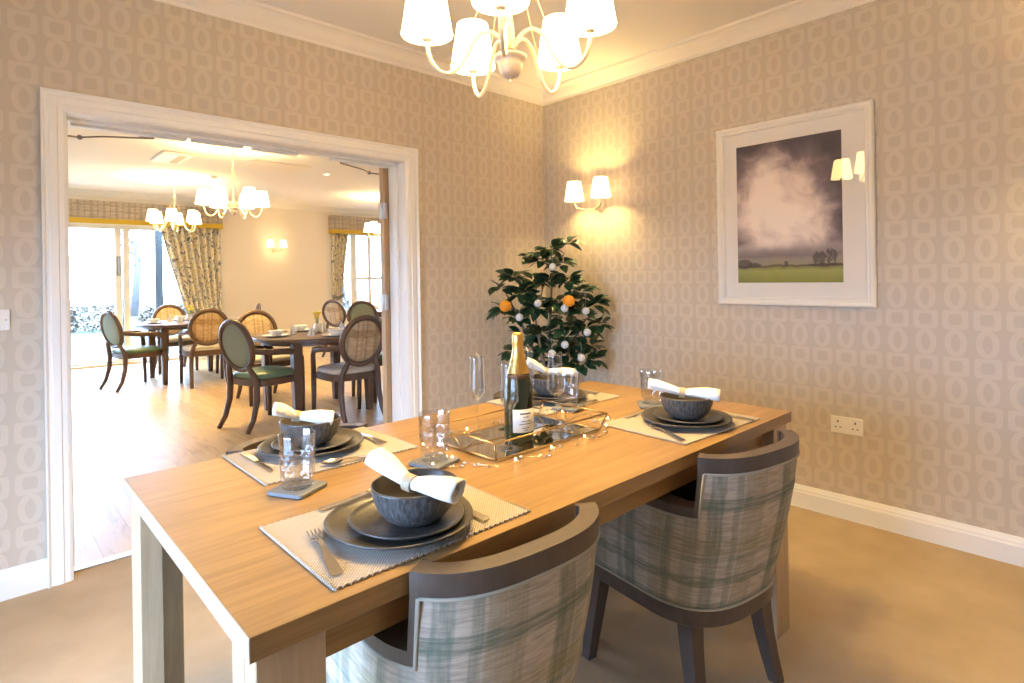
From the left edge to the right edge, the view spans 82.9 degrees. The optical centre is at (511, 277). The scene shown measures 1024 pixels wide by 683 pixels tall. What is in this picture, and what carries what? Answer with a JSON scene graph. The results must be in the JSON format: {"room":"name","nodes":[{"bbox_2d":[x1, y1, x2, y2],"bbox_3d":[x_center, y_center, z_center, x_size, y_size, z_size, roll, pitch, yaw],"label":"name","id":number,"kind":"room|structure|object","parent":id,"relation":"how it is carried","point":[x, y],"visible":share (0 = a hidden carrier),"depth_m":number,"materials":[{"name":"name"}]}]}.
{"room":"dining room","nodes":[
{"label":"dining room","id":0,"kind":"room"},
{"bbox_2d":[67,123,379,210],"bbox_3d":[-2.741,-1.445,7.296,10.200,0.120,7.750,-1,0,-43],"label":"ceiling","id":1,"kind":"structure","parent":0,"point":[106,164],"depth_m":7.63,"materials":[{"name":"white paint"}]},
{"bbox_2d":[151,150,192,163],"bbox_3d":[-3.839,-1.351,6.540,0.300,0.032,0.600,-1,0,-43],"label":"air conditioner","id":2,"kind":"object","parent":1,"relation":"attached to","point":[173,157],"visible":1,"depth_m":6.46,"materials":[{"name":"white plastic"}]},
{"bbox_2d":[146,178,201,232],"bbox_3d":[-4.618,-0.991,7.927,0.701,0.726,0.628,-1,0,7],"label":"chandelier","id":3,"kind":"object","parent":1,"relation":"hanging from","point":[153,215],"visible":1,"depth_m":7.84,"materials":[{"name":"beige metal"}]},
{"bbox_2d":[195,148,269,218],"bbox_3d":[-2.897,-1.004,6.018,0.628,0.756,0.701,-1,0,2],"label":"chandelier","id":4,"kind":"object","parent":1,"relation":"hanging from","point":[250,198],"visible":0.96,"depth_m":5.89,"materials":[{"name":"fabric"}]},
{"bbox_2d":[240,160,309,172],"bbox_3d":[-2.951,-1.375,7.229,0.680,0.012,0.520,-1,0,-43],"label":"ceiling hatch","id":5,"kind":"object","parent":1,"relation":"attached to","point":[256,164],"visible":1,"depth_m":7.19,"materials":[{"name":"beige paint"}]},
{"bbox_2d":[364,221,379,238],"bbox_3d":[-2.220,-1.030,10.047,0.701,0.726,0.628,-1,0,-3],"label":"chandelier","id":6,"kind":"object","parent":1,"relation":"hanging from","point":[373,227],"visible":0.35,"depth_m":9.93,"materials":[{"name":"beige metal"}]},
{"bbox_2d":[68,195,378,330],"bbox_3d":[-5.271,0.007,10.042,10.200,2.700,0.250,-1,0,-43],"label":"wall","id":7,"kind":"structure","parent":0,"point":[293,283],"depth_m":10.72,"materials":[{"name":"beige paint"}]},
{"bbox_2d":[69,223,215,369],"bbox_3d":[-6.788,0.281,8.580,4.380,2.200,0.220,-1,0,-43],"label":"window","id":8,"kind":"structure","parent":7,"relation":"in","point":[121,267],"depth_m":9.13,"materials":[{"name":"white paint"}]},
{"bbox_2d":[69,199,222,228],"bbox_3d":[-6.761,-0.977,8.367,4.766,0.345,0.192,-1,0,-43],"label":"valance","id":9,"kind":"object","parent":7,"relation":"attached to","point":[80,211],"visible":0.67,"depth_m":8.97,"materials":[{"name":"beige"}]},
{"bbox_2d":[161,226,221,357],"bbox_3d":[-5.324,0.248,9.694,0.942,2.181,0.150,-1,0,-43],"label":"curtain","id":10,"kind":"object","parent":9,"relation":"hanging from","point":[194,257],"visible":0.6,"depth_m":9.72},
{"bbox_2d":[68,188,378,215],"bbox_3d":[-2.654,-1.339,7.204,9.800,0.095,7.500,-1,0,-43],"label":"trim","id":11,"kind":"structure","parent":7,"relation":"attached to","point":[71,191],"depth_m":9.60,"materials":[{"name":"white paint"}]},
{"bbox_2d":[266,239,286,251],"bbox_3d":[-4.322,-0.574,10.612,0.371,0.219,0.220,-1,0,-43],"label":"wall lamp","id":12,"kind":"object","parent":7,"relation":"attached to","point":[270,243],"visible":1,"depth_m":10.61,"materials":[{"name":"beige metal"}]},
{"bbox_2d":[328,215,379,234],"bbox_3d":[-2.697,-1.050,12.146,2.346,0.350,0.192,-1,0,-43],"label":"valance","id":13,"kind":"object","parent":7,"relation":"attached to","point":[336,223],"visible":0.45,"depth_m":11.51,"materials":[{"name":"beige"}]},
{"bbox_2d":[331,233,347,324],"bbox_3d":[-3.406,0.216,11.468,0.141,2.180,0.376,-1,0,37],"label":"curtain","id":14,"kind":"object","parent":13,"relation":"hanging from","point":[338,240],"visible":0.59,"depth_m":11.44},
{"bbox_2d":[345,234,380,311],"bbox_3d":[-2.846,-0.113,12.264,2.020,1.620,0.090,-1,0,-43],"label":"window","id":15,"kind":"structure","parent":7,"relation":"in","point":[353,278],"depth_m":11.88,"materials":[{"name":"white paint"}]},
{"bbox_2d":[0,0,546,569],"bbox_3d":[-0.019,-0.139,4.392,10.200,2.820,0.180,-1,0,-43],"label":"wall","id":16,"kind":"structure","parent":0,"point":[481,160],"depth_m":3.08,"materials":[{"name":"paper"}]},
{"bbox_2d":[0,309,9,330],"bbox_3d":[-2.081,0.174,2.338,0.086,0.086,0.014,-1,0,-43],"label":"light switch","id":17,"kind":"object","parent":16,"relation":"attached to","point":[4,313],"visible":1,"depth_m":2.35,"materials":[{"name":"white plastic"}]},
{"bbox_2d":[0,558,47,601],"bbox_3d":[-2.352,1.249,2.068,1.086,0.120,0.018,-1,0,-43],"label":"baseboard","id":18,"kind":"structure","parent":16,"relation":"attached to","point":[16,581],"depth_m":2.38,"materials":[{"name":"white paint"}]},
{"bbox_2d":[39,87,422,588],"bbox_3d":[-1.350,0.243,3.149,1.878,2.100,0.236,-1,0,-43],"label":"door frame","id":19,"kind":"structure","parent":16,"relation":"in","point":[58,108],"depth_m":2.64,"materials":[{"name":"white paint"}]},
{"bbox_2d":[68,123,186,141],"bbox_3d":[-1.917,-0.686,2.830,0.541,0.049,0.204,-1,0,-43],"label":"door closer","id":20,"kind":"object","parent":19,"relation":"attached to","point":[75,125],"depth_m":2.78,"materials":[{"name":"white paint"}]},
{"bbox_2d":[190,139,297,155],"bbox_3d":[-1.444,-0.708,3.160,0.550,0.020,0.033,-1,0,-43],"label":"cover","id":21,"kind":"object","parent":19,"relation":"attached to","point":[191,140],"visible":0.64,"depth_m":3.11,"materials":[{"name":"white paint"}]},
{"bbox_2d":[330,158,388,174],"bbox_3d":[-0.978,-0.701,3.704,0.461,0.049,0.204,-1,0,-43],"label":"door closer","id":22,"kind":"object","parent":19,"relation":"attached to","point":[341,161],"depth_m":3.62,"materials":[{"name":"white paint"}]},
{"bbox_2d":[379,168,391,423],"bbox_3d":[-0.579,0.272,4.136,0.111,2.000,0.868,-1,0,41],"label":"door","id":23,"kind":"structure","parent":19,"relation":"attached to","point":[385,304],"depth_m":3.82,"materials":[{"name":"brown wood"}]},
{"bbox_2d":[0,345,1023,682],"bbox_3d":[-1.085,1.349,5.564,10.200,0.120,12.480,-1,0,-43],"label":"floor","id":24,"kind":"structure","parent":0,"point":[868,604],"depth_m":2.26,"materials":[{"name":"carpet"}]},
{"bbox_2d":[99,310,166,391],"bbox_3d":[-4.666,0.873,7.122,0.543,0.967,0.587,-1,0,31],"label":"chair","id":25,"kind":"object","parent":24,"relation":"on","point":[113,333],"visible":1,"depth_m":6.99,"materials":[{"name":"brown wood"}]},
{"bbox_2d":[152,304,198,373],"bbox_3d":[-4.928,0.877,8.441,0.543,0.967,0.587,-1,0,-43],"label":"chair","id":26,"kind":"object","parent":24,"relation":"on","point":[162,312],"visible":0.43,"depth_m":8.51,"materials":[{"name":"brown wood"}]},
{"bbox_2d":[135,318,236,384],"bbox_3d":[-4.337,0.967,7.776,1.200,0.750,1.200,-1,0,-43],"label":"round table","id":27,"kind":"object","parent":24,"relation":"on","point":[164,327],"visible":0.38,"depth_m":7.31,"materials":[{"name":"brown wood"}]},
{"bbox_2d":[184,305,193,320],"bbox_3d":[-4.341,0.482,7.809,0.112,0.218,0.118,-1,0,-43],"label":"flower vase","id":28,"kind":"object","parent":27,"relation":"on","point":[188,316],"visible":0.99,"depth_m":7.79,"materials":[{"name":"white"}]},
{"bbox_2d":[178,308,227,388],"bbox_3d":[-3.838,0.859,7.261,0.543,0.967,0.587,-1,0,-38],"label":"chair","id":29,"kind":"object","parent":24,"relation":"on","point":[204,325],"visible":0.73,"depth_m":7.08,"materials":[{"name":"brown wood"}]},
{"bbox_2d":[216,303,260,373],"bbox_3d":[-3.943,0.861,8.384,0.587,0.967,0.543,-1,0,-19],"label":"chair","id":30,"kind":"object","parent":24,"relation":"on","point":[258,307],"visible":0.14,"depth_m":8.07,"materials":[{"name":"brown wood"}]},
{"bbox_2d":[217,319,304,434],"bbox_3d":[-2.240,0.833,5.158,0.543,0.967,0.587,-1,0,31],"label":"chair","id":31,"kind":"object","parent":24,"relation":"on","point":[237,347],"visible":0.94,"depth_m":4.99,"materials":[{"name":"brown wood"}]},
{"bbox_2d":[236,310,289,406],"bbox_3d":[-2.673,0.840,6.264,0.543,0.967,0.587,-1,0,-43],"label":"chair","id":32,"kind":"object","parent":24,"relation":"on","point":[255,321],"visible":0.37,"depth_m":6.38,"materials":[{"name":"brown wood"}]},
{"bbox_2d":[226,423,367,454],"bbox_3d":[-0.520,0.888,1.681,0.504,0.782,0.573,-1,0,-43],"label":"dining chair","id":33,"kind":"object","parent":24,"relation":"on","point":[251,444],"visible":0.02,"depth_m":1.77,"materials":[{"name":"brown wood"}]},
{"bbox_2d":[251,328,373,410],"bbox_3d":[-1.914,0.927,5.714,1.200,0.750,1.200,-1,0,-43],"label":"round table","id":34,"kind":"object","parent":24,"relation":"on","point":[295,341],"visible":0.53,"depth_m":5.23,"materials":[{"name":"brown wood"}]},
{"bbox_2d":[262,334,289,336],"bbox_3d":[-2.213,0.548,5.442,0.254,0.017,0.254,-1,0,-43],"label":"plate","id":35,"kind":"object","parent":34,"relation":"on","point":[266,335],"visible":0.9,"depth_m":5.42,"materials":[{"name":"white"}]},
{"bbox_2d":[268,330,283,335],"bbox_3d":[-2.214,0.523,5.442,0.144,0.052,0.144,-1,0,-43],"label":"bowl","id":36,"kind":"object","parent":35,"relation":"on","point":[272,332],"visible":0.99,"depth_m":5.40,"materials":[{"name":"white"}]},
{"bbox_2d":[288,323,297,333],"bbox_3d":[-2.155,0.500,5.694,0.078,0.110,0.090,-1,0,-43],"label":"folded napkin","id":37,"kind":"object","parent":34,"relation":"on","point":[292,330],"visible":0.86,"depth_m":5.68,"materials":[{"name":"white fabric"}]},
{"bbox_2d":[307,325,314,335],"bbox_3d":[-1.901,0.496,5.480,0.090,0.110,0.078,-1,0,-43],"label":"folded napkin","id":38,"kind":"object","parent":34,"relation":"on","point":[310,331],"visible":1,"depth_m":5.47,"materials":[{"name":"white fabric"}]},
{"bbox_2d":[312,311,321,332],"bbox_3d":[-1.939,0.445,5.762,0.083,0.214,0.092,-1,0,-43],"label":"flower vase","id":39,"kind":"object","parent":34,"relation":"on","point":[317,328],"visible":1,"depth_m":5.74,"materials":[{"name":"white"}]},
{"bbox_2d":[322,333,340,336],"bbox_3d":[-1.648,0.538,5.421,0.254,0.017,0.254,-1,0,-43],"label":"plate","id":40,"kind":"object","parent":34,"relation":"on","point":[327,334],"visible":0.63,"depth_m":5.35,"materials":[{"name":"white"}]},
{"bbox_2d":[328,329,342,334],"bbox_3d":[-1.649,0.514,5.421,0.144,0.052,0.144,-1,0,-43],"label":"bowl","id":41,"kind":"object","parent":40,"relation":"on","point":[331,331],"visible":0.85,"depth_m":5.38,"materials":[{"name":"white"}]},
{"bbox_3d":[-2.193,0.547,6.007,0.254,0.017,0.254,-1,0,-43],"label":"plate","id":42,"kind":"object","parent":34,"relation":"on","visible":0},
{"bbox_2d":[294,325,307,329],"bbox_3d":[-2.193,0.522,6.007,0.144,0.052,0.144,-1,0,-43],"label":"bowl","id":43,"kind":"object","parent":42,"relation":"on","point":[297,327],"visible":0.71,"depth_m":5.96,"materials":[{"name":"white"}]},
{"bbox_2d":[322,299,346,356],"bbox_3d":[-2.867,0.843,9.790,0.543,0.967,0.587,-1,0,19],"label":"chair","id":44,"kind":"object","parent":24,"relation":"on","point":[333,311],"visible":0.59,"depth_m":9.56,"materials":[{"name":"brown wood"}]},
{"bbox_2d":[310,315,382,422],"bbox_3d":[-1.490,0.821,5.347,0.543,0.967,0.587,-1,0,-45],"label":"chair","id":45,"kind":"object","parent":24,"relation":"on","point":[360,341],"visible":0.97,"depth_m":5.19,"materials":[{"name":"brown wood"}]},
{"bbox_2d":[347,300,381,322],"bbox_3d":[-2.308,0.834,9.053,0.543,0.967,0.587,-1,0,-8],"label":"chair","id":46,"kind":"object","parent":24,"relation":"on","point":[358,308],"visible":0.34,"depth_m":8.80,"materials":[{"name":"brown wood"}]},
{"bbox_2d":[352,351,381,402],"bbox_3d":[-1.385,0.819,6.330,0.587,0.967,0.543,-1,0,-43],"label":"chair","id":47,"kind":"object","parent":24,"relation":"on","point":[380,355],"visible":0.02,"depth_m":6.03,"materials":[{"name":"brown wood"}]},
{"bbox_2d":[123,381,791,682],"bbox_3d":[0.011,0.883,1.776,1.865,0.775,0.919,-1,0,-43],"label":"dining table","id":48,"kind":"object","parent":24,"relation":"on","point":[200,522],"visible":0.7,"depth_m":1.36,"materials":[{"name":"brown wood"}]},
{"bbox_2d":[267,478,326,499],"bbox_3d":[-0.506,0.499,1.370,0.100,0.010,0.100,-1,0,19],"label":"coaster","id":49,"kind":"object","parent":48,"relation":"on","point":[279,491],"visible":0.91,"depth_m":1.35,"materials":[{"name":"grey stone"}]},
{"bbox_2d":[278,428,315,490],"bbox_3d":[-0.507,0.430,1.370,0.085,0.126,0.085,-1,0,-9],"label":"tumbler","id":50,"kind":"object","parent":49,"relation":"on","point":[298,489],"visible":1,"depth_m":1.35,"materials":[{"name":"clear glass"}]},
{"bbox_2d":[222,426,417,485],"bbox_3d":[-0.547,0.501,1.669,0.440,0.006,0.329,-1,0,-43],"label":"placemat","id":51,"kind":"object","parent":48,"relation":"on","point":[290,468],"visible":0.48,"depth_m":1.58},
{"bbox_2d":[240,452,272,472],"bbox_3d":[-0.689,0.498,1.567,0.020,0.006,0.222,-1,0,-43],"label":"table knife","id":52,"kind":"object","parent":51,"relation":"on","point":[246,455],"visible":1,"depth_m":1.57,"materials":[{"name":"silver metal"}]},
{"bbox_2d":[257,428,363,457],"bbox_3d":[-0.580,0.488,1.694,0.292,0.023,0.292,-1,0,30],"label":"dinner plate","id":53,"kind":"object","parent":51,"relation":"on","point":[265,447],"visible":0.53,"depth_m":1.64,"materials":[{"name":"grey"}]},
{"bbox_2d":[271,430,352,451],"bbox_3d":[-0.583,0.483,1.699,0.226,0.019,0.226,-1,0,7],"label":"plate","id":54,"kind":"object","parent":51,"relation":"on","point":[341,437],"visible":0.6,"depth_m":1.68,"materials":[{"name":"grey"}]},
{"bbox_2d":[279,412,340,447],"bbox_3d":[-0.589,0.449,1.696,0.172,0.075,0.172,-1,0,22],"label":"bowl","id":55,"kind":"object","parent":54,"relation":"on","point":[325,431],"visible":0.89,"depth_m":1.64,"materials":[{"name":"grey"}]},
{"bbox_2d":[272,402,333,424],"bbox_3d":[-0.597,0.386,1.650,0.165,0.083,0.095,-1,0,-30],"label":"napkin","id":56,"kind":"object","parent":55,"relation":"on","point":[279,409],"visible":0.99,"depth_m":1.65,"materials":[{"name":"white fabric"}]},
{"bbox_2d":[321,455,367,464],"bbox_3d":[-0.431,0.491,1.572,0.169,0.010,0.037,-1,0,-33],"label":"spoon","id":57,"kind":"object","parent":51,"relation":"on","point":[334,460],"visible":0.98,"depth_m":1.55,"materials":[{"name":"silver metal"}]},
{"bbox_2d":[361,433,387,443],"bbox_3d":[-0.442,0.491,1.785,0.025,0.009,0.189,-1,0,-43],"label":"fork","id":58,"kind":"object","parent":51,"relation":"on","point":[376,440],"visible":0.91,"depth_m":1.75,"materials":[{"name":"silver metal"}]},
{"bbox_2d":[259,484,529,590],"bbox_3d":[-0.233,0.496,1.189,0.440,0.006,0.329,-1,0,-43],"label":"placemat","id":59,"kind":"object","parent":48,"relation":"on","point":[357,564],"visible":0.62,"depth_m":1.08,"materials":[{"name":"fabric"}]},
{"bbox_2d":[306,528,342,576],"bbox_3d":[-0.338,0.490,1.041,0.025,0.009,0.189,-1,0,-31],"label":"fork","id":60,"kind":"object","parent":59,"relation":"on","point":[333,567],"visible":1,"depth_m":1.01,"materials":[{"name":"silver metal"}]},
{"bbox_2d":[318,489,370,510],"bbox_3d":[-0.348,0.490,1.289,0.169,0.010,0.037,-1,0,-43],"label":"spoon","id":61,"kind":"object","parent":59,"relation":"on","point":[368,491],"visible":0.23,"depth_m":1.27,"materials":[{"name":"silver metal"}]},
{"bbox_2d":[323,493,472,550],"bbox_3d":[-0.219,0.482,1.154,0.292,0.023,0.292,-1,0,-43],"label":"dinner plate","id":62,"kind":"object","parent":59,"relation":"on","point":[336,525],"visible":0.42,"depth_m":1.09,"materials":[{"name":"grey"}]},
{"bbox_2d":[348,500,463,539],"bbox_3d":[-0.205,0.477,1.153,0.226,0.019,0.226,-1,0,-43],"label":"plate","id":63,"kind":"object","parent":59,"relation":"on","point":[366,520],"visible":0.49,"depth_m":1.12,"materials":[{"name":"grey"}]},
{"bbox_2d":[370,468,457,527],"bbox_3d":[-0.192,0.443,1.150,0.172,0.075,0.172,-1,0,-43],"label":"bowl","id":64,"kind":"object","parent":63,"relation":"on","point":[399,507],"visible":0.74,"depth_m":1.09,"materials":[{"name":"grey"}]},
{"bbox_2d":[365,447,465,503],"bbox_3d":[-0.188,0.380,1.111,0.212,0.072,0.055,-1,0,32],"label":"napkin","id":65,"kind":"object","parent":64,"relation":"on","point":[449,489],"visible":1,"depth_m":1.09,"materials":[{"name":"white fabric"}]},
{"bbox_2d":[472,510,489,521],"bbox_3d":[-0.127,0.489,1.246,0.020,0.006,0.222,-1,0,-43],"label":"table knife","id":66,"kind":"object","parent":59,"relation":"on","point":[478,516],"visible":0.23,"depth_m":1.18,"materials":[{"name":"silver metal"}]},
{"bbox_2d":[410,453,459,468],"bbox_3d":[-0.207,0.494,1.553,0.100,0.010,0.100,-1,0,32],"label":"coaster","id":67,"kind":"object","parent":48,"relation":"on","point":[448,460],"visible":0.73,"depth_m":1.54,"materials":[{"name":"grey stone"}]},
{"bbox_2d":[418,409,449,462],"bbox_3d":[-0.208,0.425,1.553,0.085,0.126,0.085,-1,0,17],"label":"tumbler","id":68,"kind":"object","parent":67,"relation":"on","point":[443,409],"visible":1,"depth_m":1.54,"materials":[{"name":"clear glass"}]},
{"bbox_2d":[408,410,608,466],"bbox_3d":[0.029,0.488,1.785,0.781,0.014,0.411,-1,0,-43],"label":"string","id":69,"kind":"object","parent":48,"relation":"on","point":[544,410],"visible":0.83,"depth_m":1.68,"materials":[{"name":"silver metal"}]},
{"bbox_2d":[433,400,607,462],"bbox_3d":[0.035,0.467,1.809,0.487,0.055,0.285,-1,0,-43],"label":"tray","id":70,"kind":"object","parent":48,"relation":"on","point":[489,447],"visible":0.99,"depth_m":1.75,"materials":[{"name":"glass"}]},
{"bbox_2d":[504,332,533,442],"bbox_3d":[0.019,0.326,1.747,0.088,0.322,0.089,-1,0,-43],"label":"champagne bottle","id":71,"kind":"object","parent":70,"relation":"on","point":[518,399],"visible":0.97,"depth_m":1.72,"materials":[{"name":"green glass"}]},
{"bbox_2d":[520,412,530,430],"bbox_3d":[0.040,0.425,1.710,0.039,0.051,0.005,-1,0,-28],"label":"print","id":72,"kind":"object","parent":71,"relation":"attached to","point":[525,417],"depth_m":1.71},
{"bbox_2d":[486,387,619,415],"bbox_3d":[0.171,0.489,2.333,0.440,0.006,0.329,-1,0,-43],"label":"placemat","id":73,"kind":"object","parent":48,"relation":"on","point":[600,397],"visible":0.34,"depth_m":2.28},
{"bbox_2d":[533,388,578,399],"bbox_3d":[0.158,0.471,2.332,0.226,0.019,0.226,-1,0,17],"label":"plate","id":74,"kind":"object","parent":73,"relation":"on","point":[570,392],"visible":0.52,"depth_m":2.31,"materials":[{"name":"grey"}]},
{"bbox_2d":[530,373,571,396],"bbox_3d":[0.157,0.437,2.342,0.172,0.075,0.172,-1,0,-28],"label":"bowl","id":75,"kind":"object","parent":74,"relation":"on","point":[544,386],"visible":0.88,"depth_m":2.28,"materials":[{"name":"grey"}]},
{"bbox_2d":[526,357,575,376],"bbox_3d":[0.157,0.366,2.366,0.204,0.086,0.064,-1,0,-3],"label":"napkin","id":76,"kind":"object","parent":75,"relation":"on","point":[533,364],"visible":0.94,"depth_m":2.35,"materials":[{"name":"white fabric"}]},
{"bbox_2d":[533,387,587,402],"bbox_3d":[0.157,0.476,2.329,0.292,0.023,0.292,-1,0,-4],"label":"dinner plate","id":77,"kind":"object","parent":73,"relation":"on","point":[582,393],"visible":0.21,"depth_m":2.28,"materials":[{"name":"grey"}]},
{"bbox_2d":[552,402,584,411],"bbox_3d":[0.210,0.481,2.152,0.100,0.010,0.100,-1,0,27],"label":"coaster","id":78,"kind":"object","parent":73,"relation":"on","point":[557,406],"visible":0.83,"depth_m":2.12,"materials":[{"name":"grey stone"}]},
{"bbox_2d":[637,400,662,407],"bbox_3d":[0.530,0.482,2.197,0.100,0.010,0.100,-1,0,7],"label":"coaster","id":79,"kind":"object","parent":48,"relation":"on","point":[641,404],"visible":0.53,"depth_m":2.19,"materials":[{"name":"grey stone"}]},
{"bbox_2d":[600,411,759,444],"bbox_3d":[0.567,0.483,1.944,0.440,0.006,0.329,-1,0,-40],"label":"placemat","id":80,"kind":"object","parent":48,"relation":"on","point":[637,424],"visible":0.56,"depth_m":1.84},
{"bbox_2d":[624,408,648,417],"bbox_3d":[0.453,0.477,2.043,0.169,0.010,0.037,-1,0,-40],"label":"spoon","id":81,"kind":"object","parent":80,"relation":"on","point":[636,413],"visible":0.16,"depth_m":2.02,"materials":[{"name":"silver metal"}]},
{"bbox_2d":[648,423,685,440],"bbox_3d":[0.476,0.476,1.791,0.025,0.009,0.189,-1,0,-16],"label":"fork","id":82,"kind":"object","parent":80,"relation":"on","point":[673,435],"visible":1,"depth_m":1.77,"materials":[{"name":"silver metal"}]},
{"bbox_2d":[641,406,732,427],"bbox_3d":[0.578,0.469,1.924,0.292,0.023,0.292,-1,0,13],"label":"dinner plate","id":83,"kind":"object","parent":80,"relation":"on","point":[648,414],"visible":0.52,"depth_m":1.88,"materials":[{"name":"grey"}]},
{"bbox_2d":[654,408,723,423],"bbox_3d":[0.587,0.464,1.931,0.226,0.019,0.226,-1,0,-33],"label":"plate","id":84,"kind":"object","parent":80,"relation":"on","point":[712,416],"visible":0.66,"depth_m":1.91,"materials":[{"name":"grey"}]},
{"bbox_2d":[660,392,712,420],"bbox_3d":[0.582,0.430,1.930,0.172,0.075,0.172,-1,0,-3],"label":"bowl","id":85,"kind":"object","parent":84,"relation":"on","point":[688,408],"visible":0.84,"depth_m":1.87,"materials":[{"name":"grey"}]},
{"bbox_2d":[648,378,719,401],"bbox_3d":[0.566,0.370,1.913,0.230,0.065,0.054,-1,0,18],"label":"napkin","id":86,"kind":"object","parent":85,"relation":"on","point":[713,394],"visible":1,"depth_m":1.90,"materials":[{"name":"white fabric"}]},
{"bbox_2d":[731,415,753,420],"bbox_3d":[0.727,0.475,2.006,0.019,0.006,0.222,-1,0,-40],"label":"table knife","id":87,"kind":"object","parent":80,"relation":"on","point":[733,416],"visible":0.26,"depth_m":1.94,"materials":[{"name":"silver metal"}]},
{"bbox_2d":[326,502,599,682],"bbox_3d":[-0.112,0.881,1.262,0.504,0.782,0.573,-1,0,-39],"label":"dining chair","id":88,"kind":"object","parent":24,"relation":"on","point":[518,614],"visible":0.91,"depth_m":1.01,"materials":[{"name":"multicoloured fabric"}]},
{"bbox_2d":[399,618,407,627],"bbox_3d":[-0.146,0.860,1.303,0.379,0.137,0.462,-1,0,-39],"label":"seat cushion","id":89,"kind":"object","parent":88,"relation":"on","point":[404,623],"depth_m":1.33,"materials":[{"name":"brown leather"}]},
{"bbox_2d":[493,390,503,399],"bbox_3d":[0.231,0.876,2.379,0.504,0.782,0.573,-1,0,-43],"label":"dining chair","id":90,"kind":"object","parent":24,"relation":"on","point":[497,395],"visible":0.02,"depth_m":2.40,"materials":[{"name":"brown wood"}]},
{"bbox_2d":[486,235,613,375],"bbox_3d":[0.263,0.486,3.919,0.875,1.560,0.510,-1,0,2],"label":"tree","id":91,"kind":"object","parent":24,"relation":"on","point":[526,294],"visible":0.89,"depth_m":3.86,"materials":[{"name":"green plant"}]},
{"bbox_2d":[582,430,799,682],"bbox_3d":[0.578,0.870,1.835,0.504,0.782,0.573,-1,0,-34],"label":"dining chair","id":92,"kind":"object","parent":24,"relation":"on","point":[703,553],"visible":0.85,"depth_m":1.62,"materials":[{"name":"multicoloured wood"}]},
{"bbox_2d":[253,0,794,87],"bbox_3d":[0.269,-1.494,1.451,4.550,0.120,4.550,-1,0,-43],"label":"ceiling","id":93,"kind":"structure","parent":0,"point":[642,26],"depth_m":3.23,"materials":[{"name":"white paint"}]},
{"bbox_2d":[401,0,616,97],"bbox_3d":[-0.035,-1.026,1.859,0.640,0.806,0.665,-1,0,-13],"label":"chandelier","id":94,"kind":"object","parent":93,"relation":"hanging from","point":[427,23],"visible":1,"depth_m":1.83,"materials":[{"name":"fabric"}]},
{"bbox_2d":[543,0,1023,537],"bbox_3d":[1.885,-0.110,2.932,0.200,2.700,4.550,-1,0,-43],"label":"wall","id":95,"kind":"structure","parent":0,"point":[933,374],"depth_m":2.90,"materials":[{"name":"paper"}]},
{"bbox_2d":[154,0,876,105],"bbox_3d":[0.203,-1.385,1.525,4.150,0.095,4.350,-1,0,-43],"label":"trim","id":96,"kind":"structure","parent":95,"relation":"attached to","point":[251,13],"depth_m":3.39,"materials":[{"name":"white paint"}]},
{"bbox_2d":[565,176,610,212],"bbox_3d":[0.552,-0.569,4.049,0.220,0.219,0.377,-1,0,-43],"label":"wall lamp","id":97,"kind":"object","parent":95,"relation":"attached to","point":[600,190],"visible":1,"depth_m":4.04,"materials":[{"name":"fabric"}]},
{"bbox_2d":[716,99,877,307],"bbox_3d":[1.510,-0.360,3.159,0.032,1.027,0.822,-1,0,-43],"label":"framed picture","id":98,"kind":"object","parent":95,"relation":"attached to","point":[796,194],"visible":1,"depth_m":3.12,"materials":[{"name":"white"}]},
{"bbox_2d":[736,129,843,282],"bbox_3d":[1.503,-0.364,3.174,0.001,0.784,0.557,-1,0,-43],"label":"print","id":99,"kind":"object","parent":98,"relation":"attached to","point":[790,188],"depth_m":3.15},
{"bbox_2d":[831,415,862,436],"bbox_3d":[1.716,0.762,2.972,0.013,0.088,0.150,-1,0,-43],"label":"wall socket","id":100,"kind":"object","parent":95,"relation":"attached to","point":[839,424],"visible":1,"depth_m":2.97,"materials":[{"name":"white plastic"}]},
{"bbox_2d":[790,483,1023,566],"bbox_3d":[1.331,1.189,2.534,1.184,0.120,4.350,-1,0,-43],"label":"baseboard","id":101,"kind":"structure","parent":95,"relation":"attached to","point":[991,544],"depth_m":2.75,"materials":[{"name":"white paint"}]},
{"label":"outside","id":102,"kind":"structure","parent":0,"visible":0},
{"bbox_2d":[70,290,380,358],"bbox_3d":[-23.406,1.808,30.016,80.000,0.190,50.400,-1,0,-43],"label":"lawn","id":103,"kind":"structure","parent":102,"point":[84,344],"depth_m":17.10,"materials":[{"name":"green plant"}]},
{"bbox_2d":[70,304,122,332],"bbox_3d":[-11.902,1.168,16.446,1.601,0.806,1.398,-1,0,-27],"label":"shrub","id":104,"kind":"object","parent":103,"relation":"on","point":[73,313],"visible":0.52,"depth_m":16.12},
{"bbox_2d":[101,229,153,316],"bbox_3d":[-15.493,-1.839,23.323,2.416,6.870,0.929,-1,0,-43],"label":"bare tree","id":105,"kind":"object","parent":103,"relation":"on","point":[135,298],"visible":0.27,"depth_m":23.44,"materials":[{"name":"grey plant"}]},
{"bbox_2d":[137,303,186,322],"bbox_3d":[-10.768,1.190,18.054,1.393,0.720,1.596,-1,0,43],"label":"shrub","id":106,"kind":"object","parent":103,"relation":"on","point":[150,310],"visible":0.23,"depth_m":17.62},
{"bbox_2d":[343,297,348,308],"bbox_3d":[-6.595,1.119,21.922,1.417,0.724,1.573,-1,0,20],"label":"shrub","id":107,"kind":"object","parent":103,"relation":"on","point":[344,298],"visible":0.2,"depth_m":21.76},
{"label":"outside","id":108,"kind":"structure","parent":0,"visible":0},
{"bbox_2d":[71,350,178,363],"bbox_3d":[-4.949,1.472,11.630,30.000,0.160,1.670,-1,0,-43],"label":"patio","id":109,"kind":"structure","parent":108,"point":[173,352],"depth_m":10.10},
{"bbox_2d":[153,231,163,309],"bbox_3d":[-6.453,-0.104,10.577,0.120,3.040,0.120,-1,0,-43],"label":"patio post","id":110,"kind":"object","parent":109,"relation":"on","point":[157,236],"visible":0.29,"depth_m":10.53,"materials":[{"name":"grey metal"}]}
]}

